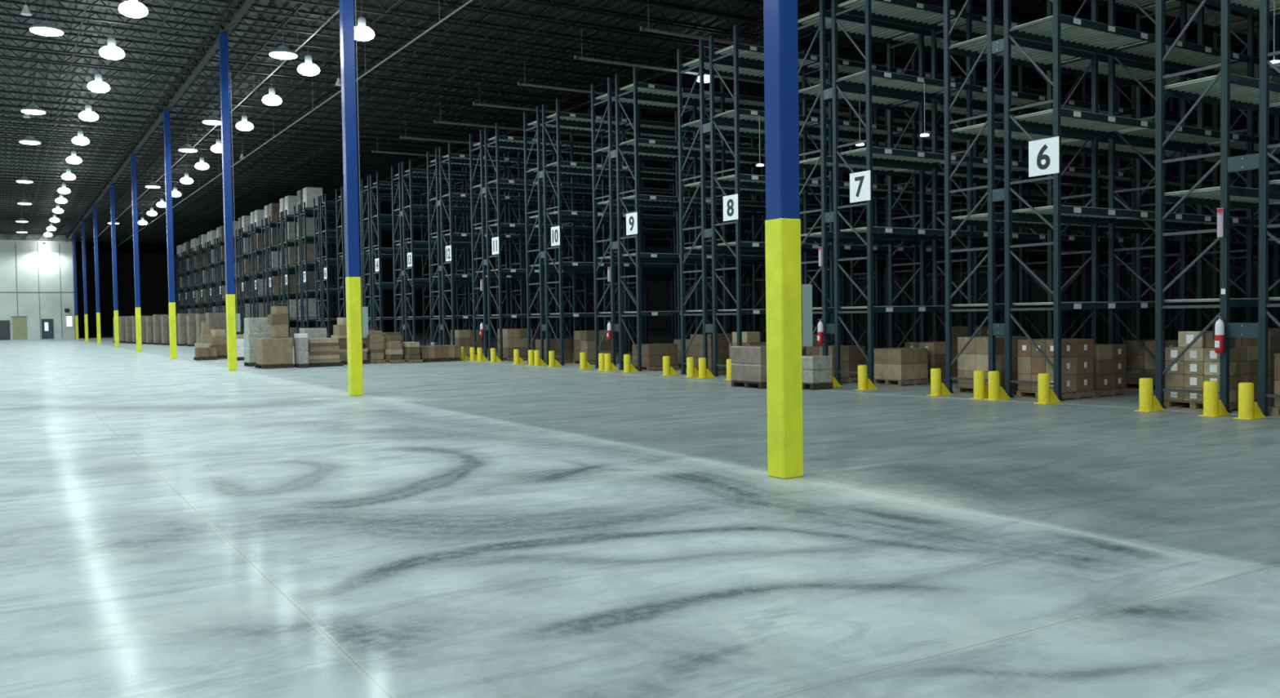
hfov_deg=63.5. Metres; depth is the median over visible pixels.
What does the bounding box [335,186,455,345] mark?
rack
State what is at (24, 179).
light
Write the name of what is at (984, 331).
carton
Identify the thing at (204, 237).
load
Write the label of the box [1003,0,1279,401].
rack
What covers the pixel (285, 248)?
load
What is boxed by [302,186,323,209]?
load
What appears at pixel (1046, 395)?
post
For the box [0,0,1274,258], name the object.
ceiling
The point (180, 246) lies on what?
load
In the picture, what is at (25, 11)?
ceiling speaker
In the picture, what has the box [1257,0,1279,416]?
rack
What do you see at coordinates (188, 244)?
load
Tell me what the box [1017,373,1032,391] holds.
carton
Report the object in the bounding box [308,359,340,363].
carton
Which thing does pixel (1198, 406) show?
wooden pallet
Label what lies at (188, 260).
load
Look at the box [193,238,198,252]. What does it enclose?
load
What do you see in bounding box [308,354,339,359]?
carton
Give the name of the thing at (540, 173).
spacer
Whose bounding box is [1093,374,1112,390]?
carton
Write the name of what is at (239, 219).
load
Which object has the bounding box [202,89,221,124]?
light
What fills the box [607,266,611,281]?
placard
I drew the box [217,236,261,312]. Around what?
rack
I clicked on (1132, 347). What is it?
carton
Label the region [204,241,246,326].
rack
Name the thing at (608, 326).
fire extinguisher
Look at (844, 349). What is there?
carton
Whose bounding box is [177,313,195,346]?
load
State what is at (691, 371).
post
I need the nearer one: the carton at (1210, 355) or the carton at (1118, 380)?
the carton at (1210, 355)
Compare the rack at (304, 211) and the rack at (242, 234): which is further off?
the rack at (242, 234)
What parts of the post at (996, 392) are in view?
post, plate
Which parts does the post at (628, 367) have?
post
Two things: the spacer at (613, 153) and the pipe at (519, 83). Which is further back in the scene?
the pipe at (519, 83)
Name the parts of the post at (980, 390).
post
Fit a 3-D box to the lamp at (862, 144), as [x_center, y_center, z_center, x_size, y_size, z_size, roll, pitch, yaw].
[5.468,-5.732,25.707,0.216,1.332,0.216,-2,2,-32]
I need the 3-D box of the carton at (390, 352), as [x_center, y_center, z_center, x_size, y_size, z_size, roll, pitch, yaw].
[-9.879,0.112,41.370,0.514,0.202,0.831,-2,2,-31]
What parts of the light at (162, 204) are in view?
lamp shade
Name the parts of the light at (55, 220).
lamp shade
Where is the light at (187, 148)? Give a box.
[177,122,197,152]
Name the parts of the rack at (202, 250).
post, post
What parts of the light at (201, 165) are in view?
lamp shade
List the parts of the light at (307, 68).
lamp shade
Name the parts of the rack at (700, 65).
post, upright frame, post, post, upright frame, post, post, upright frame, post, upright frame, post, upright frame, post, post, upright frame, post, upright frame, upright frame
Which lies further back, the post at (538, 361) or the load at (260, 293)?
the load at (260, 293)
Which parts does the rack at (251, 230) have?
post, upright frame, post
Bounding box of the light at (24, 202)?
[17,184,31,204]
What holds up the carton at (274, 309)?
on the carton at (272, 318)
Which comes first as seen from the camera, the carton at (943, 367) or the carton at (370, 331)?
the carton at (943, 367)
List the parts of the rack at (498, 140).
post, upright frame, post, post, upright frame, post, post, upright frame, post, post, upright frame, post, upright frame, upright frame, post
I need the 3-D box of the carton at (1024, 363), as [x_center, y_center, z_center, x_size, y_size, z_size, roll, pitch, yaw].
[7.766,0.313,20.427,0.519,0.336,0.314,-2,2,-32]
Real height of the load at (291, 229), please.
1.371 m
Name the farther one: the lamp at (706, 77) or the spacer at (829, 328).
the lamp at (706, 77)
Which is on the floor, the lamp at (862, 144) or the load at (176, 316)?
the load at (176, 316)
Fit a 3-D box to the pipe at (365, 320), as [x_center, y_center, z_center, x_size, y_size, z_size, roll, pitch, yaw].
[-6.415,-4.912,23.645,0.160,9.200,0.260,-2,2,-32]
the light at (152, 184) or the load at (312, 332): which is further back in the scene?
the light at (152, 184)
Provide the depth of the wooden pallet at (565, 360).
38.87 m
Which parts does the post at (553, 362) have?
post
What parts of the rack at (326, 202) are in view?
post, upright frame, post, post, upright frame, post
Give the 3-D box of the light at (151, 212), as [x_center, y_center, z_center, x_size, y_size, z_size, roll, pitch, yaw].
[-42.058,-12.329,89.016,0.820,1.720,0.820,-2,2,-32]
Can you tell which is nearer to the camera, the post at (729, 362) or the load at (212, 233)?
the post at (729, 362)
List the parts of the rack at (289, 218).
post, upright frame, post, post, upright frame, post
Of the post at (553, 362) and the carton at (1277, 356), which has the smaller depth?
the carton at (1277, 356)
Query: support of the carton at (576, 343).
on the carton at (576, 353)
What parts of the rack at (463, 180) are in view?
post, upright frame, post, post, upright frame, post, post, upright frame, post, post, upright frame, post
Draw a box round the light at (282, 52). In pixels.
[268,13,297,59]
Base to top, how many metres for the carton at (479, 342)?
0.362 m
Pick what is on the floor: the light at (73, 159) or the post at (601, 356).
the post at (601, 356)
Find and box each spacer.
[482,186,485,194]
[484,324,488,330]
[538,170,542,177]
[540,251,544,257]
[542,324,546,330]
[610,149,616,158]
[612,241,617,248]
[613,324,618,331]
[702,122,710,133]
[703,228,711,237]
[705,324,712,332]
[823,87,832,100]
[824,211,833,222]
[825,323,834,333]
[991,38,1004,53]
[992,187,1004,201]
[992,323,1004,335]
[1226,322,1257,337]
[1227,153,1258,172]
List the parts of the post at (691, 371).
post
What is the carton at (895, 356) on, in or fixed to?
on the carton at (895, 371)
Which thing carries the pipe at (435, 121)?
hanging from the ceiling
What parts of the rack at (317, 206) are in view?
post, upright frame, post, post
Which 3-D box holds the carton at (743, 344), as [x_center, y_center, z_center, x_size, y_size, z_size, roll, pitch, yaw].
[3.083,0.034,28.329,0.544,0.402,0.469,-2,2,-32]
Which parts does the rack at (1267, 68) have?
post, upright frame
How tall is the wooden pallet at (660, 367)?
0.135 m
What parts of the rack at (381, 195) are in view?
post, upright frame, post, post, upright frame, post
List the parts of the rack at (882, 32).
upright frame, post, post, upright frame, post, post, upright frame, upright frame, post, post, upright frame, post, post, upright frame, post, post, upright frame, post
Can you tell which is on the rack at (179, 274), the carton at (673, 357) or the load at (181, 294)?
the load at (181, 294)
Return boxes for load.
[112,317,119,342]
[119,315,131,342]
[124,317,132,343]
[131,315,136,343]
[141,315,152,343]
[145,316,153,344]
[152,314,168,344]
[160,315,169,345]
[168,315,177,345]
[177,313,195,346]
[178,244,183,257]
[179,261,183,273]
[180,276,184,288]
[180,293,184,305]
[185,241,191,254]
[185,275,191,287]
[186,258,191,271]
[186,315,195,346]
[187,291,191,304]
[191,239,193,251]
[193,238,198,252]
[194,255,199,268]
[194,272,199,285]
[195,290,199,303]
[195,307,199,314]
[195,313,205,342]
[198,235,201,249]
[200,234,207,248]
[200,253,207,266]
[202,270,208,284]
[203,288,208,302]
[204,306,211,313]
[205,312,226,336]
[207,231,209,246]
[209,230,216,245]
[211,249,217,263]
[211,267,217,282]
[212,287,217,301]
[213,306,217,312]
[216,226,219,242]
[219,226,224,241]
[221,245,225,261]
[221,265,225,279]
[222,285,226,300]
[222,305,226,312]
[232,221,244,238]
[233,241,238,257]
[234,262,239,278]
[234,283,239,299]
[236,337,244,360]
[237,217,241,235]
[240,239,242,255]
[241,215,257,233]
[242,258,255,275]
[242,303,244,319]
[243,237,251,254]
[243,317,271,366]
[244,280,252,297]
[244,303,253,317]
[249,211,254,229]
[250,234,255,252]
[254,209,269,228]
[254,232,265,250]
[254,337,294,368]
[255,255,265,273]
[255,302,266,317]
[257,279,266,296]
[263,204,269,224]
[264,229,269,248]
[265,253,270,271]
[268,203,285,223]
[269,227,285,246]
[270,275,281,294]
[271,251,281,270]
[271,301,282,306]
[279,197,284,219]
[280,248,286,267]
[281,274,299,293]
[284,195,303,217]
[284,221,304,242]
[285,246,298,266]
[287,299,300,319]
[288,327,299,346]
[293,337,309,368]
[297,189,302,212]
[297,217,317,238]
[297,243,318,264]
[298,271,319,291]
[299,297,319,319]
[299,328,326,338]
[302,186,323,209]
[730,345,766,389]
[801,355,832,390]
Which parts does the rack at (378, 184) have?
post, upright frame, post, post, upright frame, post, post, upright frame, post, post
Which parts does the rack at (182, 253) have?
post, post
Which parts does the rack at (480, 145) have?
post, upright frame, post, post, upright frame, post, post, upright frame, post, post, post, post, upright frame, post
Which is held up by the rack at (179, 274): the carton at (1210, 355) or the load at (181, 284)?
the load at (181, 284)
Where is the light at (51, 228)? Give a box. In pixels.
[46,215,56,231]
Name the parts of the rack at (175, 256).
post, post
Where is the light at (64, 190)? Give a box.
[57,168,70,194]
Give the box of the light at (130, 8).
[118,0,148,17]
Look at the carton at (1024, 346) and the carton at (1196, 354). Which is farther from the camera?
the carton at (1024, 346)
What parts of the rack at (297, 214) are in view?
post, upright frame, post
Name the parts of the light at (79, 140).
lamp shade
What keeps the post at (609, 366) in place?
on the floor
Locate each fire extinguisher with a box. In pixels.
[480,321,484,336]
[606,320,612,339]
[816,319,823,344]
[1213,315,1224,353]
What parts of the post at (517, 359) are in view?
post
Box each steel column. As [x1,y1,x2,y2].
[72,232,79,340]
[81,220,88,342]
[93,204,101,344]
[110,184,119,347]
[130,155,142,351]
[162,109,177,359]
[217,32,237,370]
[338,0,363,395]
[763,0,803,479]
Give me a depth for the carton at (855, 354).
25.63 m
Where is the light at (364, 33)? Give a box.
[354,0,374,40]
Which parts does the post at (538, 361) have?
post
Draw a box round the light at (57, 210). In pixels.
[52,193,63,213]
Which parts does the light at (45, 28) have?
lamp shade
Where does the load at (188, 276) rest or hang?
on the rack at (182, 253)
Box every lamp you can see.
[697,48,709,82]
[755,115,764,166]
[855,96,864,146]
[920,81,928,137]
[1270,0,1279,63]
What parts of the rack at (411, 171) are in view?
post, upright frame, post, post, upright frame, post, post, upright frame, post, post, upright frame, post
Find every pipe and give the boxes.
[92,8,339,241]
[115,0,473,247]
[229,72,240,332]
[354,0,368,335]
[372,143,556,161]
[400,117,479,144]
[434,110,634,140]
[472,84,674,123]
[517,57,746,95]
[573,29,905,102]
[640,0,1047,91]
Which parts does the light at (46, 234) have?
lamp shade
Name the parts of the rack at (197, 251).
post, post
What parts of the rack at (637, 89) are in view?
post, upright frame, post, post, upright frame, post, post, upright frame, post, post, upright frame, post, post, upright frame, post, upright frame, post, upright frame, post, post, upright frame, post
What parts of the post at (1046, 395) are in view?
post, plate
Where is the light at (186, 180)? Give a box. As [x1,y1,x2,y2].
[180,168,193,184]
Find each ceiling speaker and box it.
[20,0,31,16]
[22,90,30,118]
[239,149,244,159]
[334,57,341,85]
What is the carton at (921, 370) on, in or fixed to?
on the wooden pallet at (925, 381)
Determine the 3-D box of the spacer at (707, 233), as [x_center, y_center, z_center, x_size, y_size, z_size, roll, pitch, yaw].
[1.920,-3.252,28.997,0.076,0.240,0.372,-2,2,-32]
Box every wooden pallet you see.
[193,356,217,360]
[216,355,227,358]
[308,361,343,366]
[340,360,368,364]
[368,359,385,363]
[384,359,404,363]
[404,359,422,363]
[422,357,460,362]
[497,356,528,360]
[544,359,573,363]
[573,360,612,364]
[633,364,679,370]
[697,369,726,374]
[840,376,857,382]
[874,378,928,386]
[927,377,957,383]
[955,386,1017,394]
[1016,390,1095,399]
[1095,387,1127,396]
[1125,382,1155,391]
[1164,400,1257,410]
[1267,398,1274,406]
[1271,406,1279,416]
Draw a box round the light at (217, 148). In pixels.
[210,129,222,152]
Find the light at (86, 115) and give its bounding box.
[78,88,98,120]
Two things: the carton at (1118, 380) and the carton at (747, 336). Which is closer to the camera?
the carton at (1118, 380)
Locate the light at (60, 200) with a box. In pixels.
[55,182,67,203]
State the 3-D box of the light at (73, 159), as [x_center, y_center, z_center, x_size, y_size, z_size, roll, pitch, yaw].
[-32.624,-11.530,59.523,0.820,1.720,0.820,-2,2,-32]
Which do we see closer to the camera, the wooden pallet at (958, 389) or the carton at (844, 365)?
the wooden pallet at (958, 389)
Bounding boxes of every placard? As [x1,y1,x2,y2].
[480,279,483,290]
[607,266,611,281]
[817,246,822,266]
[1217,207,1223,237]
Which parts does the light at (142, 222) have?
lamp shade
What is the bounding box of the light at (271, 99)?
[262,66,281,105]
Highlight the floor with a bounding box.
[0,328,1279,697]
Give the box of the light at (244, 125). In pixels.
[235,94,253,130]
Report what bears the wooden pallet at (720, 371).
on the floor
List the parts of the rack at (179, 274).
post, post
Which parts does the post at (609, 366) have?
post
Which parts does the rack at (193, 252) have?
post, post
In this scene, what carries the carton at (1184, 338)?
on the carton at (1196, 354)
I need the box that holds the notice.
[66,315,72,327]
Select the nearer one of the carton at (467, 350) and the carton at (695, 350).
the carton at (695, 350)
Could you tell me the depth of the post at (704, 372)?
28.22 m
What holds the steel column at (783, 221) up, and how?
on the floor
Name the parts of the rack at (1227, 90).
post, upright frame, post, upright frame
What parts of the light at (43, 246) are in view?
lamp shade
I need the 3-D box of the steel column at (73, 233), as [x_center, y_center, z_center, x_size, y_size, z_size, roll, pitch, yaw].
[-62.543,-6.940,114.506,0.278,11.900,0.278,-2,2,-32]
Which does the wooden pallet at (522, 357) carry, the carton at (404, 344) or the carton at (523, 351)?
the carton at (523, 351)
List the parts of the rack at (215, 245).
post, upright frame, post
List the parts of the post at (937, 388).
post, plate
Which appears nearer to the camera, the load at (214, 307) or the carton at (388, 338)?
the carton at (388, 338)
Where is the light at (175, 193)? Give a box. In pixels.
[172,182,181,196]
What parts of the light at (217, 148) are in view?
lamp shade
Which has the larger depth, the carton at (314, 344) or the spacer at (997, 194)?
the carton at (314, 344)
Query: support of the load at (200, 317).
on the floor
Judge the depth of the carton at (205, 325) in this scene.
47.61 m
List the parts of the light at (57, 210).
lamp shade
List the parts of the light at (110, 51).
lamp shade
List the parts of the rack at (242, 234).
post, upright frame, post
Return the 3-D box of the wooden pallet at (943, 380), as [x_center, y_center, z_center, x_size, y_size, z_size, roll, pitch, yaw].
[7.231,0.741,25.307,1.140,0.135,0.970,-2,2,-32]
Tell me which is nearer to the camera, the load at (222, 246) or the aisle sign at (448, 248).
the aisle sign at (448, 248)
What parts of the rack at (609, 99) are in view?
post, upright frame, post, post, upright frame, post, post, upright frame, upright frame, post, post, upright frame, post, post, upright frame, post, upright frame, post, upright frame, post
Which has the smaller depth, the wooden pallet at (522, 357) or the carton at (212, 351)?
the wooden pallet at (522, 357)
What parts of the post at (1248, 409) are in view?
post, plate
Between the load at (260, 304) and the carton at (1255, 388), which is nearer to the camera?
the carton at (1255, 388)
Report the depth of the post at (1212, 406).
16.32 m
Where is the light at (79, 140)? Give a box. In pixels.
[71,125,89,145]
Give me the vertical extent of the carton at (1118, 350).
0.292 m
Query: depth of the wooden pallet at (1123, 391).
20.47 m
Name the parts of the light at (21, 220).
lamp shade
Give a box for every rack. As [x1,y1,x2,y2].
[174,254,208,315]
[177,253,211,313]
[181,251,197,313]
[183,250,221,313]
[188,248,206,313]
[191,247,226,313]
[196,245,217,313]
[199,244,239,313]
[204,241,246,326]
[207,240,249,312]
[213,237,257,312]
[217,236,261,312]
[233,237,273,301]
[235,229,282,334]
[239,227,287,334]
[247,223,297,327]
[251,222,300,327]
[261,217,314,327]
[266,216,319,327]
[276,211,333,337]
[281,209,337,337]
[293,204,345,333]
[299,201,345,328]
[313,195,376,330]
[320,193,383,337]
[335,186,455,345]
[342,186,465,342]
[360,176,537,348]
[369,172,553,347]
[391,163,582,354]
[401,158,594,345]
[426,147,671,351]
[439,142,702,345]
[469,129,762,358]
[484,123,820,361]
[523,106,928,363]
[542,97,954,365]
[591,76,1108,368]
[614,66,1149,371]
[676,39,1219,374]
[708,25,1257,376]
[797,0,1273,355]
[831,0,1274,387]
[943,0,1274,393]
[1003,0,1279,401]
[1155,0,1279,413]
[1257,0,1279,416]
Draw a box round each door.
[0,320,10,340]
[11,315,26,339]
[40,319,53,338]
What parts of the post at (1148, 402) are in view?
post, plate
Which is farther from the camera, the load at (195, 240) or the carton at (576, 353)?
the load at (195, 240)
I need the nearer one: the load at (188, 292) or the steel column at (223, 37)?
the steel column at (223, 37)
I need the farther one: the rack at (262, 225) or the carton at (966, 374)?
the rack at (262, 225)
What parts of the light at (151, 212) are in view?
lamp shade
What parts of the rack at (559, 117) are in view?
post, upright frame, post, post, upright frame, post, upright frame, post, upright frame, post, post, upright frame, post, post, post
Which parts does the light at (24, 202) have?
lamp shade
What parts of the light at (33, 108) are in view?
lamp shade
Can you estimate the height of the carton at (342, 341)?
0.422 m
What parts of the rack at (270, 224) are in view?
post, upright frame, post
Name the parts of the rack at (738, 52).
post, upright frame, post, post, upright frame, post, post, upright frame, post, post, upright frame, post, post, upright frame, post, upright frame, post, post, upright frame, post, post, upright frame, post, post, upright frame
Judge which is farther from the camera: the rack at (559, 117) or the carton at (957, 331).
the rack at (559, 117)
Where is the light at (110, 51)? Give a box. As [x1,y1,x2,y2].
[98,10,124,59]
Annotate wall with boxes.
[0,234,75,339]
[72,251,473,335]
[475,171,1274,331]
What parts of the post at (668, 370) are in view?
post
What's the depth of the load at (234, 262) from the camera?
89.36 m
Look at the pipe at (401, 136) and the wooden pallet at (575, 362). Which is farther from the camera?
the pipe at (401, 136)
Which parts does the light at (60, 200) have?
lamp shade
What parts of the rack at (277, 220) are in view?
post, upright frame, post, post, post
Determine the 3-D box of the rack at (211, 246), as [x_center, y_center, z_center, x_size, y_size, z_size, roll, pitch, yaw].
[-39.417,-5.580,99.186,3.440,9.438,1.220,-2,2,-32]
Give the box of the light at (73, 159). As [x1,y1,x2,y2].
[66,133,81,164]
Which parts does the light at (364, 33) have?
lamp shade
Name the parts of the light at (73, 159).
lamp shade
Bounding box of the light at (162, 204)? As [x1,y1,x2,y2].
[156,198,165,207]
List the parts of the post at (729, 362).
post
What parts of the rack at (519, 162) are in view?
post, upright frame, post, post, upright frame, post, post, upright frame, post, post, post, post, post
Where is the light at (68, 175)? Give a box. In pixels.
[61,154,75,180]
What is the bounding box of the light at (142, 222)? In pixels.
[137,211,147,225]
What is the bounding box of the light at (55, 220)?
[49,204,59,222]
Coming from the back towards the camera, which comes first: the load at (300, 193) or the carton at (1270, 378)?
the load at (300, 193)
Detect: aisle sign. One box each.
[284,274,287,284]
[302,271,306,281]
[324,267,327,279]
[374,257,379,271]
[407,252,412,266]
[445,244,451,261]
[491,236,498,254]
[551,226,559,246]
[626,212,637,235]
[723,193,737,221]
[849,169,871,203]
[1028,136,1059,177]
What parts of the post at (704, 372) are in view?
post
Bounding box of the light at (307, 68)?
[297,36,319,75]
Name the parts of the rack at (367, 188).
post, upright frame, post, post, upright frame, post, post, post, upright frame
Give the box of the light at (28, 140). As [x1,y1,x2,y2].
[18,128,40,144]
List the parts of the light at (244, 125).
lamp shade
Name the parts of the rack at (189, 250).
post, post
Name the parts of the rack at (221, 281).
post, post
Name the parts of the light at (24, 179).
lamp shade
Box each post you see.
[460,346,470,359]
[469,346,477,360]
[475,347,488,361]
[488,347,502,362]
[512,349,526,364]
[528,349,534,365]
[532,350,547,365]
[548,351,562,367]
[579,351,595,368]
[596,352,604,370]
[603,353,619,371]
[622,354,639,373]
[660,355,678,375]
[684,356,698,377]
[696,357,715,378]
[724,359,732,380]
[830,368,842,387]
[854,364,878,390]
[927,368,952,395]
[969,370,988,399]
[984,370,1011,400]
[1033,373,1062,404]
[1134,377,1165,412]
[1198,380,1231,417]
[1232,382,1266,419]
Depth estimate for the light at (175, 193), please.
75.76 m
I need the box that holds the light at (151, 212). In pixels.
[146,196,156,216]
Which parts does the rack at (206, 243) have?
post, post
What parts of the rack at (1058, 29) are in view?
post, upright frame, post, post, upright frame, post, post, upright frame, post, post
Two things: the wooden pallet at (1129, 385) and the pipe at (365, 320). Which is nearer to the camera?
the wooden pallet at (1129, 385)
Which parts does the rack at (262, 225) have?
post, upright frame, post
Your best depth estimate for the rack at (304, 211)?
68.01 m
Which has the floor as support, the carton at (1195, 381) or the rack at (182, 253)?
the rack at (182, 253)
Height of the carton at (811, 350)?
0.382 m
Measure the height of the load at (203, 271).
1.371 m
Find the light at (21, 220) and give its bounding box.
[16,207,28,222]
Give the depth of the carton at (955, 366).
24.99 m
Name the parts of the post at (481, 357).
post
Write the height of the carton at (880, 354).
0.362 m
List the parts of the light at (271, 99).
lamp shade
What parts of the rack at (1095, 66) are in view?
post, upright frame, post, post, upright frame, post, post, upright frame, post, post, upright frame, post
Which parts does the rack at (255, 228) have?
post, upright frame, post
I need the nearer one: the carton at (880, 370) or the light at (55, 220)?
the carton at (880, 370)
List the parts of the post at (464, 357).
post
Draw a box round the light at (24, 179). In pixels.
[16,160,33,182]
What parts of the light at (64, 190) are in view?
lamp shade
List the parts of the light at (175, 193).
lamp shade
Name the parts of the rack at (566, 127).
post, upright frame, post, post, upright frame, post, post, upright frame, post, post, upright frame, post, upright frame, post, post, upright frame, post, upright frame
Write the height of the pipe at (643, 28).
1.185 m
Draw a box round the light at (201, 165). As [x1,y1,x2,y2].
[195,142,208,169]
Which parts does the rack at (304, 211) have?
post, upright frame, post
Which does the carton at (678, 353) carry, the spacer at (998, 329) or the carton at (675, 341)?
the carton at (675, 341)
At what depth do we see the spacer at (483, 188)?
42.22 m
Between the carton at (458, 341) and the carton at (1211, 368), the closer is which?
the carton at (1211, 368)
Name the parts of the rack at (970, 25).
post, upright frame, post, post, upright frame, post, post, upright frame, post, upright frame, post, post, upright frame, post, upright frame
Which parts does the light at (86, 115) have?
lamp shade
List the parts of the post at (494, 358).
post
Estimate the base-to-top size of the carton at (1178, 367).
0.226 m
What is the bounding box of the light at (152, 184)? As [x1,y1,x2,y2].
[145,167,160,188]
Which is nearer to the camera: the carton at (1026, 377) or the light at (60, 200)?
the carton at (1026, 377)
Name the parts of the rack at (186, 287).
post, post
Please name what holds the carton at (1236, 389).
on the wooden pallet at (1198, 406)
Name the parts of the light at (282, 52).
lamp shade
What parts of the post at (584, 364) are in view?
post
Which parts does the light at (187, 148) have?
lamp shade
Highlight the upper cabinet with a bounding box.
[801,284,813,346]
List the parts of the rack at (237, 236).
post, upright frame, post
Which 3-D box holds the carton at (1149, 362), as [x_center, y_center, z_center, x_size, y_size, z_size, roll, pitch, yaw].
[10.932,0.276,21.718,0.361,0.302,0.478,-2,2,-32]
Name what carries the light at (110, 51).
hanging from the ceiling
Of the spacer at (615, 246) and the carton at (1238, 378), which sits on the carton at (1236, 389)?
the carton at (1238, 378)
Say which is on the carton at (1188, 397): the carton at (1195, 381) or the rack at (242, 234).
the carton at (1195, 381)
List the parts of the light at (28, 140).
lamp shade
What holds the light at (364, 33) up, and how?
hanging from the ceiling
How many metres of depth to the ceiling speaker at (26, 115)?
48.30 m
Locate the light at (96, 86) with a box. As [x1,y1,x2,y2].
[87,49,110,93]
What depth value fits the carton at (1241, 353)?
17.28 m
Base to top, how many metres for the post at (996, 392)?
0.556 m
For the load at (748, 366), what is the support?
on the floor
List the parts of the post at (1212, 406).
post, plate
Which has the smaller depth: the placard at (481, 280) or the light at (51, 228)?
the placard at (481, 280)
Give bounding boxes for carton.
[194,342,209,347]
[195,347,208,357]
[200,321,209,333]
[200,333,212,342]
[208,347,216,356]
[209,336,226,345]
[209,345,226,355]
[210,328,225,337]
[235,334,244,337]
[267,314,288,324]
[270,324,288,337]
[271,306,288,314]
[293,333,307,337]
[307,337,338,343]
[307,346,339,351]
[308,342,338,346]
[308,351,338,355]
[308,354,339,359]
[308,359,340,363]
[331,334,367,337]
[333,324,346,335]
[337,317,346,324]
[338,337,363,349]
[338,348,368,352]
[338,351,367,360]
[364,333,382,342]
[365,342,382,349]
[366,349,382,352]
[366,352,383,359]
[368,330,382,333]
[382,332,401,335]
[383,349,402,355]
[384,335,401,341]
[384,340,401,349]
[384,354,402,359]
[402,342,419,346]
[402,354,420,359]
[403,346,419,354]
[419,346,428,359]
[425,345,435,358]
[426,345,441,358]
[437,345,448,358]
[448,345,454,357]
[454,329,470,337]
[454,337,470,346]
[454,345,461,357]
[461,346,470,354]
[470,329,481,337]
[470,337,481,346]
[502,328,519,338]
[502,337,519,347]
[502,347,519,357]
[520,328,532,337]
[520,337,532,347]
[520,346,532,356]
[535,338,551,349]
[543,338,559,349]
[543,349,559,359]
[557,338,573,349]
[564,349,573,359]
[573,330,580,340]
[573,340,580,350]
[573,350,580,359]
[580,330,599,340]
[580,340,599,351]
[580,350,599,360]
[600,329,611,340]
[600,340,611,350]
[600,350,611,355]
[632,343,653,355]
[632,355,637,365]
[641,343,662,355]
[641,355,662,366]
[655,343,677,355]
[662,354,677,365]
[673,338,690,351]
[677,351,680,364]
[685,339,690,351]
[685,351,690,362]
[690,333,702,346]
[690,346,701,357]
[693,357,698,369]
[700,333,726,346]
[700,346,726,358]
[707,357,726,370]
[725,333,732,346]
[726,346,729,357]
[728,342,737,357]
[732,331,759,342]
[742,342,765,345]
[801,346,806,355]
[806,345,822,355]
[812,333,822,346]
[819,346,848,362]
[831,361,848,377]
[842,345,865,361]
[848,360,865,377]
[874,347,896,364]
[874,363,887,379]
[887,348,914,364]
[887,364,914,380]
[902,347,928,364]
[904,342,919,347]
[914,363,928,379]
[919,342,945,354]
[928,354,945,366]
[928,365,945,377]
[942,341,957,353]
[951,325,967,337]
[951,353,957,365]
[952,364,957,377]
[957,336,988,354]
[957,353,975,370]
[957,369,973,387]
[966,325,995,337]
[975,337,1004,354]
[975,354,1004,371]
[984,371,1004,387]
[995,336,1027,353]
[1012,353,1017,370]
[1012,370,1017,387]
[1017,338,1044,356]
[1017,356,1031,373]
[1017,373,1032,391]
[1031,338,1053,357]
[1031,356,1045,374]
[1031,373,1037,391]
[1045,339,1076,357]
[1045,356,1076,375]
[1049,374,1076,393]
[1063,338,1093,356]
[1076,355,1093,374]
[1076,373,1093,391]
[1093,344,1112,359]
[1093,359,1112,375]
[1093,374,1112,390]
[1099,343,1125,359]
[1111,359,1125,373]
[1111,373,1125,388]
[1123,340,1144,355]
[1124,354,1144,368]
[1125,368,1144,382]
[1144,340,1175,355]
[1144,355,1167,369]
[1144,368,1165,383]
[1164,339,1177,346]
[1164,346,1186,360]
[1164,360,1184,373]
[1164,373,1184,387]
[1164,386,1184,400]
[1177,330,1214,347]
[1183,347,1204,361]
[1184,360,1204,374]
[1184,374,1204,388]
[1184,387,1203,402]
[1204,347,1235,361]
[1204,361,1235,375]
[1204,375,1235,389]
[1205,333,1235,347]
[1213,328,1241,346]
[1217,388,1235,403]
[1234,373,1247,388]
[1235,346,1247,361]
[1235,346,1257,360]
[1235,360,1247,374]
[1235,388,1238,402]
[1241,328,1279,351]
[1246,373,1257,386]
[1247,360,1257,373]
[1253,386,1257,399]
[1267,351,1279,375]
[1267,374,1274,398]
[1274,353,1279,380]
[1274,380,1279,407]
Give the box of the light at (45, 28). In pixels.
[29,3,63,36]
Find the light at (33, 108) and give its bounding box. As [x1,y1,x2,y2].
[20,79,45,115]
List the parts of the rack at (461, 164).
post, upright frame, post, post, upright frame, post, post, upright frame, post, post, post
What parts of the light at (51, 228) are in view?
lamp shade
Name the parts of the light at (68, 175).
lamp shade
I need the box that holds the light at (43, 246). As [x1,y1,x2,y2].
[40,235,48,248]
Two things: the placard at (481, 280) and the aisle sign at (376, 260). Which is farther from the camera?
the aisle sign at (376, 260)
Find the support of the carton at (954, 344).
on the carton at (953, 355)
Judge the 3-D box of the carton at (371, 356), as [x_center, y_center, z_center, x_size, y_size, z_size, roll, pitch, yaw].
[-10.649,0.285,41.465,0.485,0.282,0.766,-2,2,-32]
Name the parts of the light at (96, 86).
lamp shade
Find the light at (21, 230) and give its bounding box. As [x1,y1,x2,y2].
[16,222,27,232]
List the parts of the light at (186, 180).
lamp shade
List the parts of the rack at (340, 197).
post, upright frame, post, post, upright frame, post, post, upright frame, post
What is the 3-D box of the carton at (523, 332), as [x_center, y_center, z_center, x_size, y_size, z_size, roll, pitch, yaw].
[-4.731,-0.639,42.017,0.544,0.382,0.494,-2,2,-32]
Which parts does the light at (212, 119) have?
lamp shade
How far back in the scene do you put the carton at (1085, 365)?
20.02 m
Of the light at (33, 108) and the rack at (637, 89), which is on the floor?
the rack at (637, 89)
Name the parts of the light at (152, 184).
lamp shade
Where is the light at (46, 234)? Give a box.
[43,223,52,236]
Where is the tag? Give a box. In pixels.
[1221,288,1225,293]
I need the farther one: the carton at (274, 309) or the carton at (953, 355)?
the carton at (274, 309)
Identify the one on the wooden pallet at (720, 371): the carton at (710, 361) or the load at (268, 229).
the carton at (710, 361)
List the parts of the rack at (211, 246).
post, post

